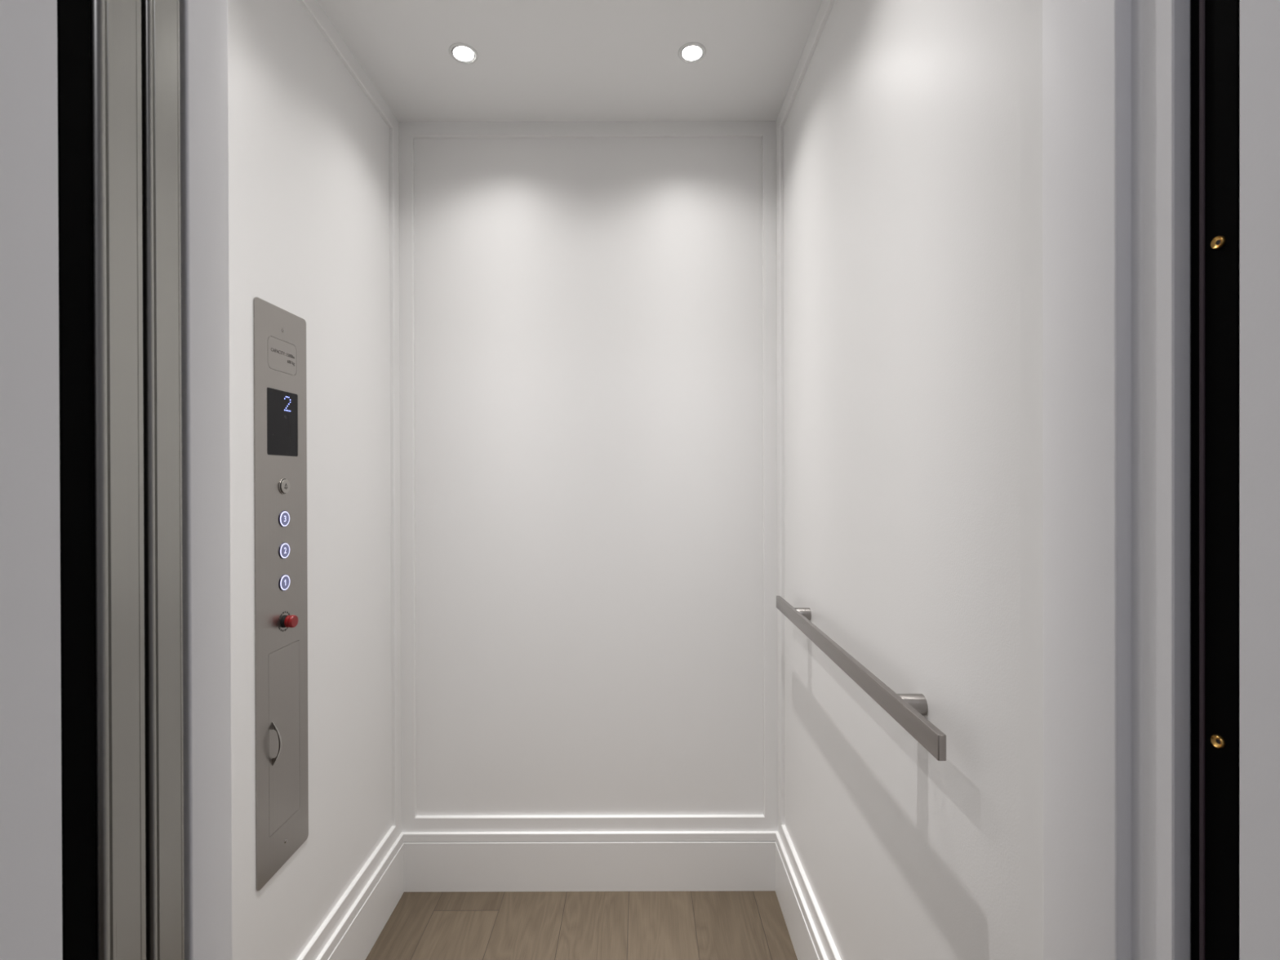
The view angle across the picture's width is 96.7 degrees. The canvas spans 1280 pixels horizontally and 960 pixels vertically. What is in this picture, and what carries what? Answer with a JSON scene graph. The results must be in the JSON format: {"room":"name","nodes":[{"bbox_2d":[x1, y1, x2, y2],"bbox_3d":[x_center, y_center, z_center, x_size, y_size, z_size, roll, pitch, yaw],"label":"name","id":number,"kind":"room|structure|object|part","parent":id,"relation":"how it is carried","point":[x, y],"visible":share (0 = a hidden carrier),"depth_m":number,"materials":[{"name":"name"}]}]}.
{"room":"elevator interior","nodes":[
{"label":"elevator interior","id":0,"kind":"room"},
{"bbox_2d":[227,0,391,959],"bbox_3d":[-0.701,0.074,1.046,0.050,2.132,1.089,0,0,0],"label":"wall","id":1,"kind":"structure","parent":0,"point":[308,150],"depth_m":1.20,"materials":[{"name":"white paint"}]},
{"bbox_2d":[253,297,308,890],"bbox_3d":[-0.664,0.201,1.074,0.022,1.048,0.154,0,0,0],"label":"control panel","id":2,"kind":"object","parent":1,"relation":"attached to","point":[279,335],"visible":1,"depth_m":1.06,"materials":[{"name":"metal"}]},
{"bbox_3d":[-0.665,0.482,1.041,0.016,0.082,0.004,0,0,0],"label":"handle","id":3,"kind":"part","parent":2,"relation":"part of","materials":[{"name":"silver metal"}]},
{"bbox_3d":[-0.675,-0.233,1.074,0.002,0.059,0.085,0,0,0],"label":"capacity plate","id":4,"kind":"part","parent":2,"relation":"part of","materials":[{"name":"metal"}]},
{"bbox_3d":[-0.673,0.482,1.077,0.002,0.332,0.092,0,0,0],"label":"access door","id":5,"kind":"part","parent":2,"relation":"part of","materials":[{"name":"metal"}]},
{"bbox_2d":[297,0,401,959],"bbox_3d":[-0.671,-0.001,1.041,0.010,1.982,1.079,0,0,0],"label":"trim","id":6,"kind":"structure","parent":1,"relation":"attached to","point":[317,944],"depth_m":1.54,"materials":[{"name":"white paint"}]},
{"bbox_2d":[315,834,404,959],"bbox_3d":[-0.663,1.061,1.040,0.020,0.159,1.071,0,0,0],"label":"baseboard","id":7,"kind":"structure","parent":1,"relation":"attached to","point":[355,936],"depth_m":1.38,"materials":[{"name":"white paint"}]},
{"bbox_2d":[316,0,822,121],"bbox_3d":[-0.143,-1.018,1.075,1.240,0.050,1.245,0,0,0],"label":"ceiling","id":8,"kind":"structure","parent":0,"point":[538,60],"depth_m":1.33,"materials":[{"name":"white paint"}]},
{"bbox_2d":[448,42,478,64],"bbox_3d":[-0.411,-1.008,1.324,0.066,0.035,0.066,0,0,0],"label":"recessed light","id":9,"kind":"object","parent":8,"relation":"in","point":[464,53],"visible":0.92,"depth_m":1.32,"materials":[{"name":"white"}]},
{"bbox_3d":[-0.411,-0.996,1.324,0.047,0.005,0.047,-4,0,0],"label":"bulb","id":10,"kind":"part","parent":9,"relation":"part of","materials":[{"name":"white glass"}]},
{"bbox_2d":[677,41,706,63],"bbox_3d":[0.121,-1.009,1.324,0.066,0.034,0.066,0,0,0],"label":"recessed light","id":11,"kind":"object","parent":8,"relation":"in","point":[691,52],"visible":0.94,"depth_m":1.32,"materials":[{"name":"white"}]},
{"bbox_3d":[0.121,-0.997,1.324,0.047,0.005,0.047,0,0,0],"label":"bulb","id":12,"kind":"part","parent":11,"relation":"part of","materials":[{"name":"white glass"}]},
{"bbox_2d":[365,890,797,959],"bbox_3d":[-0.137,1.164,1.066,1.240,0.050,1.275,0,0,0],"label":"floor","id":13,"kind":"structure","parent":0,"point":[730,925],"depth_m":1.45,"materials":[{"name":"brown wood"}]},
{"bbox_2d":[413,137,763,815],"bbox_3d":[-0.142,0.071,1.615,1.167,2.132,0.050,0,0,0],"label":"wall","id":14,"kind":"structure","parent":0,"point":[588,311],"depth_m":1.59,"materials":[{"name":"white paint"}]},
{"bbox_2d":[399,120,777,831],"bbox_3d":[-0.142,-0.004,1.585,1.047,1.982,0.010,0,0,0],"label":"trim","id":15,"kind":"structure","parent":14,"relation":"attached to","point":[408,131],"depth_m":1.58,"materials":[{"name":"white paint"}]},
{"bbox_2d":[400,831,777,892],"bbox_3d":[-0.140,1.058,1.583,1.047,0.159,0.020,0,0,0],"label":"baseboard","id":16,"kind":"structure","parent":14,"relation":"attached to","point":[668,860],"depth_m":1.57,"materials":[{"name":"white paint"}]},
{"bbox_2d":[0,0,1279,959],"bbox_3d":[0.000,-0.134,0.240,2.600,2.550,0.241,0,0,0],"label":"wall","id":17,"kind":"structure","parent":0,"point":[31,818],"depth_m":0.34,"materials":[{"name":"white paint"}]},
{"bbox_2d":[57,0,95,959],"bbox_3d":[-0.378,0.091,0.368,0.028,2.100,0.021,0,0,0],"label":"strip","id":18,"kind":"object","parent":17,"relation":"attached to","point":[73,16],"visible":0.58,"depth_m":0.37,"materials":[{"name":"black metal"}]},
{"bbox_2d":[90,0,146,959],"bbox_3d":[-0.550,0.083,0.397,0.380,2.102,0.034,0,0,0],"label":"door","id":19,"kind":"structure","parent":17,"relation":"in","point":[115,24],"depth_m":0.39,"materials":[{"name":"metal"}]},
{"bbox_2d":[1190,0,1239,959],"bbox_3d":[0.393,0.089,0.378,0.030,2.100,0.032,0,0,0],"label":"strip","id":20,"kind":"object","parent":17,"relation":"attached to","point":[1215,24],"visible":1,"depth_m":0.38,"materials":[{"name":"black metal"}]},
{"bbox_2d":[179,0,1131,959],"bbox_3d":[-0.142,0.075,0.465,1.167,2.132,0.079,0,0,0],"label":"door frame","id":21,"kind":"structure","parent":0,"point":[1086,44],"depth_m":0.46,"materials":[{"name":"white paint"}]},
{"bbox_2d":[141,0,184,959],"bbox_3d":[-0.550,0.083,0.433,0.380,2.102,0.030,0,0,0],"label":"door","id":22,"kind":"structure","parent":21,"relation":"in","point":[160,19],"depth_m":0.43,"materials":[{"name":"metal"}]},
{"bbox_2d":[1131,0,1191,959],"bbox_3d":[0.404,0.102,0.409,0.074,2.075,0.031,0,0,0],"label":"trim","id":23,"kind":"structure","parent":21,"relation":"attached to","point":[1161,87],"depth_m":0.40,"materials":[{"name":"white paint"}]},
{"bbox_2d":[783,0,1020,959],"bbox_3d":[0.416,0.071,1.047,0.050,2.132,1.086,0,0,0],"label":"wall","id":24,"kind":"structure","parent":0,"point":[901,126],"depth_m":0.83,"materials":[{"name":"white paint"}]},
{"bbox_2d":[774,832,827,959],"bbox_3d":[0.384,1.058,1.041,0.020,0.159,1.069,0,0,0],"label":"baseboard","id":25,"kind":"structure","parent":24,"relation":"attached to","point":[805,938],"depth_m":1.37,"materials":[{"name":"white paint"}]},
{"bbox_2d":[776,595,946,760],"bbox_3d":[0.369,0.310,1.054,0.046,0.030,0.787,0,0,0],"label":"handrail","id":26,"kind":"object","parent":24,"relation":"attached to","point":[908,710],"visible":1,"depth_m":0.82,"materials":[{"name":"metal"}]},
{"bbox_3d":[0.374,0.310,1.315,0.036,0.028,0.028,0,0,0],"label":"post","id":27,"kind":"part","parent":26,"relation":"part of","materials":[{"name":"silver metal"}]},
{"bbox_3d":[0.374,0.311,0.788,0.036,0.028,0.028,0,0,0],"label":"post","id":28,"kind":"part","parent":26,"relation":"part of","materials":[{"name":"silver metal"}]},
{"bbox_2d":[776,0,1043,959],"bbox_3d":[0.386,-0.004,1.042,0.010,1.982,1.076,0,0,0],"label":"trim","id":29,"kind":"structure","parent":24,"relation":"attached to","point":[1030,11],"depth_m":0.56,"materials":[{"name":"white paint"}]}
]}

